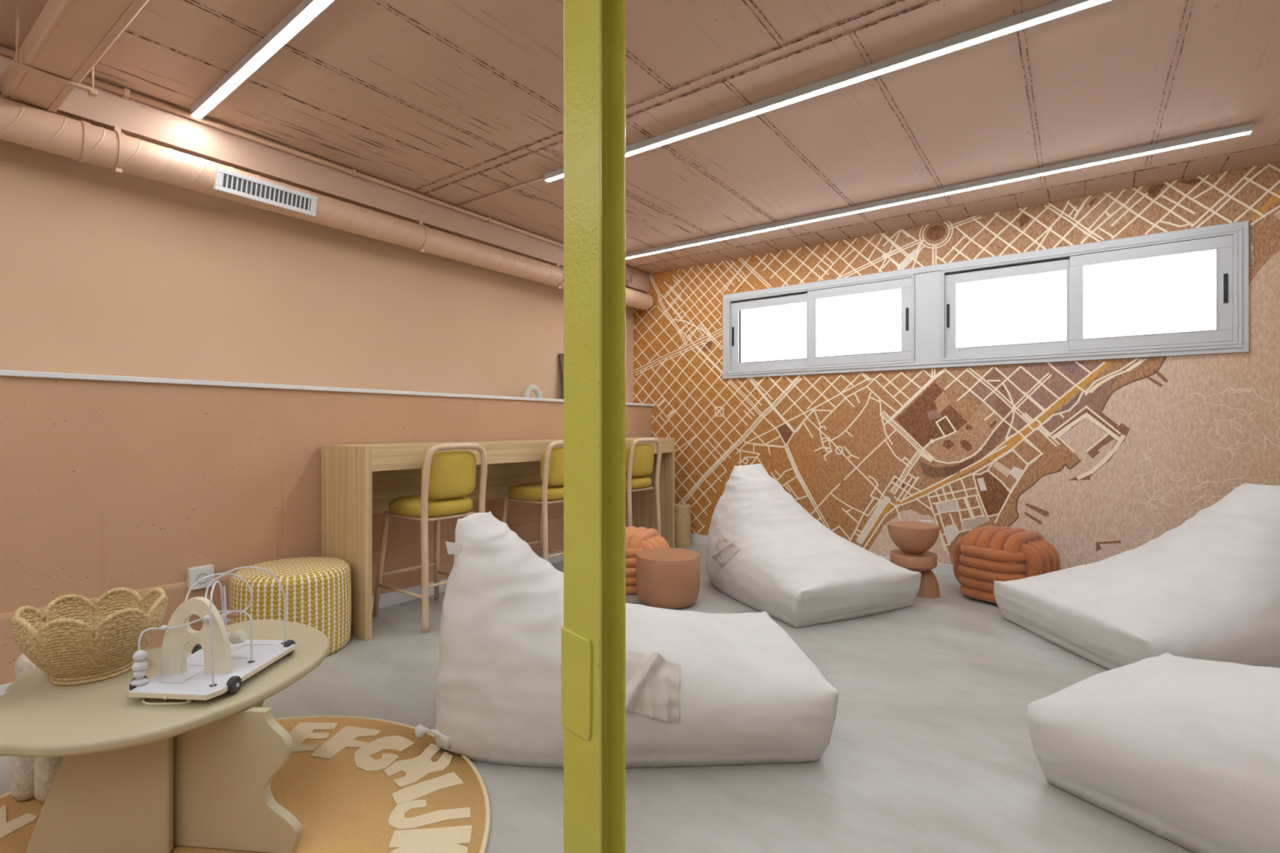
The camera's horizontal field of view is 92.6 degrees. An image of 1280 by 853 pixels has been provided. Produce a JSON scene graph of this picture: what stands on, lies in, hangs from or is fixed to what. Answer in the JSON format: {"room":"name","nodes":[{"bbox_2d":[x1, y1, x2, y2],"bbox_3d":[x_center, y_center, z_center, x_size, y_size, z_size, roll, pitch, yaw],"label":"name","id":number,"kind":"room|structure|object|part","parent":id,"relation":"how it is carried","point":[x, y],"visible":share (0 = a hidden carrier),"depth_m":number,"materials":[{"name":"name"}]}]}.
{"room":"lounge room","nodes":[
{"label":"lounge room","id":0,"kind":"room"},
{"bbox_2d":[0,139,652,684],"bbox_3d":[-2.734,-0.150,3.111,0.564,2.700,9.040,0,0,36],"label":"wall","id":1,"kind":"structure","parent":0,"point":[105,486],"depth_m":3.36,"materials":[{"name":"paint"}]},
{"bbox_2d":[186,564,213,590],"bbox_3d":[-2.304,0.791,3.207,0.047,0.112,0.110,0,0,36],"label":"wall socket","id":2,"kind":"object","parent":1,"relation":"attached to","point":[194,574],"visible":0.82,"depth_m":3.19,"materials":[{"name":"white plastic"}]},
{"bbox_2d":[196,572,208,582],"bbox_3d":[-2.287,0.791,3.195,0.005,0.055,0.055,0,0,36],"label":"outlet","id":3,"kind":"object","parent":2,"relation":"attached to","point":[199,575],"depth_m":3.20,"materials":[{"name":"white plastic"}]},
{"bbox_2d":[0,552,563,695],"bbox_3d":[-2.497,1.154,2.945,0.014,0.092,9.030,0,0,36],"label":"baseboard","id":4,"kind":"structure","parent":1,"relation":"attached to","point":[391,598],"depth_m":4.16,"materials":[{"name":"white"}]},
{"bbox_2d":[0,53,648,293],"bbox_3d":[-2.756,-1.556,3.126,0.510,0.198,9.040,0,0,36],"label":"air duct","id":5,"kind":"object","parent":1,"relation":"attached to","point":[144,122],"depth_m":3.59,"materials":[{"name":"metal"}]},
{"bbox_2d":[0,45,649,276],"bbox_3d":[-1.431,-1.628,4.488,0.042,0.038,5.200,0,0,36],"label":"conduit","id":6,"kind":"object","parent":1,"relation":"attached to","point":[126,93],"visible":0.76,"depth_m":3.58,"materials":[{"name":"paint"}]},
{"bbox_2d":[0,369,653,406],"bbox_3d":[-2.609,-0.231,3.020,0.272,0.025,9.040,0,0,36],"label":"trim","id":7,"kind":"structure","parent":1,"relation":"attached to","point":[2,372],"depth_m":3.36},
{"bbox_2d":[522,384,542,398],"bbox_3d":[-0.937,-0.305,5.328,0.056,0.123,0.212,0,0,36],"label":"ornament","id":8,"kind":"object","parent":7,"relation":"on","point":[530,388],"visible":0.95,"depth_m":5.30,"materials":[{"name":"white ceramic"}]},
{"bbox_2d":[558,353,563,389],"bbox_3d":[-0.634,-0.470,5.893,0.091,0.447,0.340,0,0,36],"label":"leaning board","id":9,"kind":"object","parent":7,"relation":"on","point":[561,355],"visible":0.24,"depth_m":5.77,"materials":[{"name":"wood"}]},
{"bbox_2d":[0,542,1194,852],"bbox_3d":[0.276,1.260,0.997,7.920,0.120,9.540,0,0,36],"label":"floor","id":10,"kind":"structure","parent":0,"point":[930,749],"depth_m":2.16,"materials":[{"name":"grey concrete"}]},
{"bbox_2d":[0,715,490,852],"bbox_3d":[-1.272,1.193,1.673,1.678,0.017,1.678,0,0,36],"label":"round rug","id":11,"kind":"object","parent":10,"relation":"on","point":[352,784],"visible":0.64,"depth_m":1.97,"materials":[{"name":"orange carpet"}]},
{"bbox_2d":[9,653,62,802],"bbox_3d":[-1.966,0.970,2.089,0.338,0.430,0.361,0,0,0],"label":"stool","id":12,"kind":"object","parent":11,"relation":"on","point":[30,778],"visible":0.09,"depth_m":1.92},
{"bbox_3d":[-1.961,1.005,1.960,0.085,0.360,0.082,0,0,0],"label":"leg","id":13,"kind":"part","parent":12,"relation":"part of","materials":[{"name":"white fabric"}]},
{"bbox_3d":[-1.970,0.820,2.145,0.330,0.130,0.250,0,0,0],"label":"seat","id":14,"kind":"part","parent":12,"relation":"part of","materials":[{"name":"white fabric"}]},
{"bbox_3d":[-1.875,1.005,1.951,0.084,0.360,0.084,0,0,0],"label":"leg","id":15,"kind":"part","parent":12,"relation":"part of","materials":[{"name":"white fabric"}]},
{"bbox_2d":[0,619,330,852],"bbox_3d":[-1.490,0.972,1.919,0.906,0.425,0.951,0,0,-18],"label":"coffee table","id":16,"kind":"object","parent":11,"relation":"on","point":[132,775],"visible":0.93,"depth_m":1.69,"materials":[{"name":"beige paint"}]},
{"bbox_2d":[9,586,168,685],"bbox_3d":[-1.684,0.649,1.885,0.362,0.220,0.362,0,0,26],"label":"basket","id":17,"kind":"object","parent":16,"relation":"on","point":[75,639],"visible":0.95,"depth_m":1.80,"materials":[{"name":"wicker"}]},
{"bbox_2d":[128,566,295,705],"bbox_3d":[-1.315,0.604,1.869,0.352,0.319,0.448,0,0,0],"label":"toy","id":18,"kind":"object","parent":16,"relation":"on","point":[220,660],"visible":1,"depth_m":1.79,"materials":[{"name":"white wood"}]},
{"bbox_3d":[-1.314,0.746,1.683,0.147,0.030,0.050,0,0,17],"label":"pull cord","id":19,"kind":"part","parent":18,"relation":"part of","materials":[{"name":"beige wood"}]},
{"bbox_3d":[-1.305,0.616,1.800,0.200,0.223,0.022,0,0,0],"label":"arch panel","id":20,"kind":"part","parent":18,"relation":"part of","materials":[{"name":"beige wood"}]},
{"bbox_2d":[228,556,351,655],"bbox_3d":[-1.876,0.972,3.303,0.574,0.457,0.574,0,0,19],"label":"round ottoman","id":21,"kind":"object","parent":10,"relation":"on","point":[317,589],"visible":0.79,"depth_m":3.13,"materials":[{"name":"yellow fabric"}]},
{"bbox_2d":[372,442,487,633],"bbox_3d":[-1.327,0.651,3.889,0.559,1.102,0.488,0,0,36],"label":"bar stool","id":22,"kind":"object","parent":10,"relation":"on","point":[446,477],"visible":0.94,"depth_m":3.73,"materials":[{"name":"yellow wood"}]},
{"bbox_3d":[-1.632,0.867,3.854,0.117,0.669,0.038,0,0,2],"label":"leg","id":23,"kind":"part","parent":22,"relation":"part of","materials":[{"name":"brown wood"}]},
{"bbox_3d":[-1.328,0.500,3.889,0.475,0.108,0.425,0,0,36],"label":"seat","id":24,"kind":"part","parent":22,"relation":"part of","materials":[{"name":"yellow fabric"}]},
{"bbox_3d":[-1.390,0.867,4.189,0.038,0.669,0.117,0,0,-21],"label":"leg","id":25,"kind":"part","parent":22,"relation":"part of","materials":[{"name":"brown wood"}]},
{"bbox_3d":[-1.159,0.295,3.768,0.104,0.285,0.385,0,0,36],"label":"backrest","id":26,"kind":"part","parent":22,"relation":"part of","materials":[{"name":"yellow fabric"}]},
{"bbox_3d":[-1.128,0.650,3.745,0.068,1.101,0.484,0,0,36],"label":"frame","id":27,"kind":"part","parent":22,"relation":"part of","materials":[{"name":"brown wood"}]},
{"bbox_2d":[321,437,675,640],"bbox_3d":[-0.800,0.655,4.867,0.506,1.089,3.208,0,0,36],"label":"bar table","id":28,"kind":"object","parent":10,"relation":"on","point":[359,482],"depth_m":3.68,"materials":[{"name":"brown wood"}]},
{"bbox_3d":[-1.723,0.655,3.579,0.494,1.089,0.040,0,0,36],"label":"panel","id":29,"kind":"part","parent":28,"relation":"part of","materials":[{"name":"brown wood"}]},
{"bbox_3d":[-0.997,0.360,5.009,0.020,0.419,3.128,0,0,36],"label":"panel","id":30,"kind":"part","parent":28,"relation":"part of","materials":[{"name":"brown wood"}]},
{"bbox_2d":[345,437,672,453],"bbox_3d":[-0.802,0.132,4.868,0.502,0.038,3.128,0,0,36],"label":"countertop","id":31,"kind":"structure","parent":28,"relation":"on","point":[415,446],"depth_m":4.17,"materials":[{"name":"brown wood"}]},
{"bbox_3d":[0.132,0.655,6.147,0.494,1.089,0.040,0,0,36],"label":"panel","id":32,"kind":"part","parent":28,"relation":"part of","materials":[{"name":"brown wood"}]},
{"bbox_2d":[502,440,563,561],"bbox_3d":[-0.747,0.651,4.691,0.559,1.102,0.488,0,0,36],"label":"bar stool","id":33,"kind":"object","parent":10,"relation":"on","point":[550,491],"visible":0.48,"depth_m":4.47,"materials":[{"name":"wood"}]},
{"bbox_3d":[-1.052,0.867,4.656,0.117,0.669,0.038,0,0,2],"label":"leg","id":34,"kind":"part","parent":33,"relation":"part of","materials":[{"name":"brown wood"}]},
{"bbox_3d":[-0.748,0.500,4.692,0.475,0.108,0.425,0,0,36],"label":"seat","id":35,"kind":"part","parent":33,"relation":"part of","materials":[{"name":"yellow fabric"}]},
{"bbox_3d":[-0.810,0.867,4.992,0.038,0.669,0.117,0,0,-21],"label":"leg","id":36,"kind":"part","parent":33,"relation":"part of","materials":[{"name":"brown wood"}]},
{"bbox_3d":[-0.580,0.295,4.570,0.104,0.285,0.385,0,0,36],"label":"backrest","id":37,"kind":"part","parent":33,"relation":"part of","materials":[{"name":"yellow fabric"}]},
{"bbox_3d":[-0.548,0.650,4.548,0.068,1.101,0.484,0,0,36],"label":"frame","id":38,"kind":"part","parent":33,"relation":"part of","materials":[{"name":"brown wood"}]},
{"bbox_2d":[561,0,625,852],"bbox_3d":[-0.118,-0.228,1.554,0.120,2.855,0.116,0,0,36],"label":"steel post","id":39,"kind":"object","parent":10,"relation":"on","point":[593,628],"visible":1,"depth_m":1.54,"materials":[{"name":"metal"}]},
{"bbox_3d":[-0.157,0.637,1.518,0.098,0.262,0.012,0,0,36],"label":"plate","id":40,"kind":"part","parent":39,"relation":"part of","materials":[{"name":"yellow paint"}]},
{"bbox_2d":[414,511,838,768],"bbox_3d":[-0.081,0.780,2.587,1.584,0.840,1.063,0,0,-4],"label":"lounger","id":41,"kind":"object","parent":10,"relation":"on","point":[702,689],"visible":0.77,"depth_m":2.19,"materials":[{"name":"fabric"}]},
{"bbox_2d":[625,437,661,536],"bbox_3d":[-0.156,0.651,5.510,0.559,1.102,0.488,0,0,36],"label":"bar stool","id":42,"kind":"object","parent":10,"relation":"on","point":[639,458],"visible":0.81,"depth_m":5.33,"materials":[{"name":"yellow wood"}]},
{"bbox_3d":[-0.156,0.500,5.511,0.475,0.108,0.425,0,0,36],"label":"seat","id":43,"kind":"part","parent":42,"relation":"part of","materials":[{"name":"yellow fabric"}]},
{"bbox_3d":[0.012,0.295,5.389,0.104,0.285,0.385,0,0,36],"label":"backrest","id":44,"kind":"part","parent":42,"relation":"part of","materials":[{"name":"yellow fabric"}]},
{"bbox_2d":[625,525,669,594],"bbox_3d":[-0.073,0.985,4.620,0.553,0.427,0.560,0,0,26],"label":"pouf","id":45,"kind":"object","parent":10,"relation":"on","point":[639,539],"visible":0.25,"depth_m":4.40,"materials":[{"name":"orange fabric"}]},
{"bbox_2d":[635,547,699,608],"bbox_3d":[0.190,1.036,4.170,0.435,0.329,0.435,0,0,36],"label":"pouf","id":46,"kind":"object","parent":10,"relation":"on","point":[667,578],"visible":0.98,"depth_m":4.00,"materials":[{"name":"fabric"}]},
{"bbox_2d":[675,503,691,546],"bbox_3d":[0.413,0.996,6.170,0.210,0.410,0.210,0,0,36],"label":"bin","id":47,"kind":"object","parent":10,"relation":"on","point":[682,511],"visible":0.8,"depth_m":6.08,"materials":[{"name":"wicker"}]},
{"bbox_2d":[705,463,920,627],"bbox_3d":[1.108,0.750,4.378,1.075,0.900,1.328,0,0,-27],"label":"lounger","id":48,"kind":"object","parent":10,"relation":"on","point":[765,552],"visible":1,"depth_m":4.04,"materials":[{"name":"fabric"}]},
{"bbox_2d":[887,520,940,598],"bbox_3d":[1.949,0.951,4.360,0.341,0.499,0.341,0,0,36],"label":"side table","id":49,"kind":"object","parent":10,"relation":"on","point":[913,539],"visible":0.91,"depth_m":4.27,"materials":[{"name":"ceramic"}]},
{"bbox_2d":[919,520,933,523],"bbox_3d":[2.093,0.695,4.465,0.085,0.012,0.050,0,0,0],"label":"folded card","id":50,"kind":"object","parent":49,"relation":"on","point":[920,521],"visible":1,"depth_m":4.44,"materials":[{"name":"white paper"}]},
{"bbox_2d":[952,525,1060,604],"bbox_3d":[2.554,0.955,4.280,0.600,0.482,0.593,0,0,-34],"label":"pouf","id":51,"kind":"object","parent":10,"relation":"on","point":[988,554],"visible":0.77,"depth_m":4.11,"materials":[{"name":"orange fabric"}]},
{"bbox_2d":[993,482,1279,670],"bbox_3d":[2.898,0.759,3.312,1.353,0.882,1.185,0,0,-3],"label":"lounger","id":52,"kind":"object","parent":10,"relation":"on","point":[1207,588],"visible":0.87,"depth_m":3.10,"materials":[{"name":"fabric"}]},
{"bbox_2d":[1026,653,1279,852],"bbox_3d":[2.091,0.768,1.768,1.083,0.863,1.326,0,0,-28],"label":"lounger","id":53,"kind":"object","parent":10,"relation":"on","point":[1184,751],"visible":1,"depth_m":1.82,"materials":[{"name":"fabric"}]},
{"bbox_2d":[0,0,1279,274],"bbox_3d":[0.276,-1.728,0.997,7.920,0.153,9.540,0,0,36],"label":"ceiling","id":54,"kind":"structure","parent":0,"point":[453,102],"depth_m":3.06,"materials":[{"name":"paint"}]},
{"bbox_2d":[190,0,334,119],"bbox_3d":[-1.371,-1.633,2.452,2.403,0.043,0.048,0,0,38],"label":"strip light","id":55,"kind":"object","parent":54,"relation":"attached to","point":[306,11],"visible":1,"depth_m":2.65,"materials":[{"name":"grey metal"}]},
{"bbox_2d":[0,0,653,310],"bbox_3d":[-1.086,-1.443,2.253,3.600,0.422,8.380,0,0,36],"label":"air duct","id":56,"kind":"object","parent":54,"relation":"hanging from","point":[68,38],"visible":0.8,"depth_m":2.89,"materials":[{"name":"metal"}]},
{"bbox_3d":[-2.440,-1.532,2.395,0.007,0.245,0.007,0,0,-32],"label":"hanger rod","id":57,"kind":"part","parent":56,"relation":"part of","materials":[{"name":"paint"}]},
{"bbox_3d":[-2.307,-1.532,2.578,0.007,0.245,0.007,0,0,13],"label":"hanger rod","id":58,"kind":"part","parent":56,"relation":"part of","materials":[{"name":"paint"}]},
{"bbox_2d":[213,166,317,216],"bbox_3d":[-2.100,-1.318,3.451,0.062,0.120,0.525,0,0,36],"label":"grille","id":59,"kind":"object","parent":56,"relation":"attached to","point":[228,182],"depth_m":3.43,"materials":[{"name":"white metal"}]},
{"bbox_2d":[455,177,543,207],"bbox_3d":[-0.998,-1.645,4.305,0.940,0.016,0.016,0,0,36],"label":"cable conduit","id":60,"kind":"object","parent":54,"relation":"attached to","point":[541,178],"visible":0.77,"depth_m":4.28,"materials":[{"name":"paint"}]},
{"bbox_2d":[543,0,1111,182],"bbox_3d":[1.313,-1.633,2.629,4.756,0.043,0.048,0,0,36],"label":"strip light","id":61,"kind":"object","parent":54,"relation":"attached to","point":[1060,8],"visible":1,"depth_m":2.79,"materials":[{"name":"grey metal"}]},
{"bbox_2d":[1066,0,1109,13],"bbox_3d":[2.448,-1.616,1.809,1.946,0.010,0.023,0,0,36],"label":"diffuser","id":62,"kind":"object","parent":61,"relation":"attached to","point":[1073,6],"depth_m":2.34,"materials":[{"name":"white plastic"}]},
{"bbox_2d":[625,123,1252,259],"bbox_3d":[1.580,-1.633,4.635,4.378,0.043,0.048,0,0,36],"label":"strip light","id":63,"kind":"object","parent":54,"relation":"attached to","point":[1246,129],"visible":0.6,"depth_m":4.10,"materials":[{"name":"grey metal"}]},
{"bbox_2d":[633,161,1279,569],"bbox_3d":[3.022,-0.228,4.711,7.420,2.855,0.303,0,0,36],"label":"wall","id":64,"kind":"structure","parent":0,"point":[1103,459],"depth_m":4.76,"materials":[{"name":"paint"}]},
{"bbox_2d":[727,273,915,373],"bbox_3d":[1.591,-0.893,5.586,1.728,0.733,0.100,0,0,36],"label":"window","id":65,"kind":"structure","parent":64,"relation":"in","point":[867,322],"depth_m":5.49,"materials":[{"name":"white glass"}]},
{"bbox_3d":[0.922,-0.892,6.057,0.022,0.190,0.006,0,0,36],"label":"handle","id":66,"kind":"part","parent":65,"relation":"part of","materials":[{"name":"black plastic"}]},
{"bbox_3d":[1.258,-0.888,5.834,0.854,0.675,0.033,0,0,36],"label":"sash","id":67,"kind":"part","parent":65,"relation":"part of","materials":[{"name":"grey metal"}]},
{"bbox_3d":[1.260,-0.888,5.836,0.702,0.523,0.006,0,0,36],"label":"pane","id":68,"kind":"part","parent":65,"relation":"part of","materials":[{"name":"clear glass"}]},
{"bbox_3d":[1.898,-0.892,5.333,0.738,0.531,0.006,0,0,36],"label":"pane","id":69,"kind":"part","parent":65,"relation":"part of","materials":[{"name":"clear glass"}]},
{"bbox_3d":[1.896,-0.892,5.331,0.890,0.683,0.033,0,0,36],"label":"sash","id":70,"kind":"part","parent":65,"relation":"part of","materials":[{"name":"grey metal"}]},
{"bbox_3d":[2.220,-0.892,5.077,0.022,0.190,0.006,0,0,36],"label":"handle","id":71,"kind":"part","parent":65,"relation":"part of","materials":[{"name":"black plastic"}]},
{"bbox_2d":[690,533,955,577],"bbox_3d":[3.042,1.154,4.501,7.140,0.092,0.012,0,0,36],"label":"baseboard","id":72,"kind":"structure","parent":64,"relation":"attached to","point":[941,569],"depth_m":4.95,"materials":[{"name":"white"}]},
{"bbox_2d":[722,220,1248,378],"bbox_3d":[2.367,-0.893,5.015,3.763,0.837,0.077,0,0,36],"label":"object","id":73,"kind":"structure","parent":64,"relation":"attached to","point":[927,278],"depth_m":4.88,"materials":[{"name":"grey metal"}]},
{"bbox_2d":[941,229,1237,360],"bbox_3d":[3.154,-0.893,4.457,1.729,0.733,0.100,0,0,36],"label":"window","id":74,"kind":"structure","parent":64,"relation":"in","point":[1179,292],"depth_m":4.35,"materials":[{"name":"white glass"}]},
{"bbox_3d":[2.485,-0.892,4.927,0.022,0.190,0.006,0,0,36],"label":"handle","id":75,"kind":"part","parent":74,"relation":"part of","materials":[{"name":"black plastic"}]},
{"bbox_3d":[2.834,-0.888,4.695,0.886,0.675,0.033,0,0,36],"label":"sash","id":76,"kind":"part","parent":74,"relation":"part of","materials":[{"name":"grey metal"}]},
{"bbox_3d":[2.835,-0.888,4.697,0.734,0.523,0.006,0,0,36],"label":"pane","id":77,"kind":"part","parent":74,"relation":"part of","materials":[{"name":"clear glass"}]},
{"bbox_3d":[3.474,-0.892,4.194,0.707,0.531,0.006,0,0,36],"label":"pane","id":78,"kind":"part","parent":74,"relation":"part of","materials":[{"name":"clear glass"}]},
{"bbox_3d":[3.472,-0.892,4.192,0.859,0.683,0.033,0,0,36],"label":"sash","id":79,"kind":"part","parent":74,"relation":"part of","materials":[{"name":"grey metal"}]},
{"bbox_3d":[3.783,-0.892,3.947,0.022,0.190,0.006,0,0,36],"label":"handle","id":80,"kind":"part","parent":74,"relation":"part of","materials":[{"name":"black plastic"}]}
]}

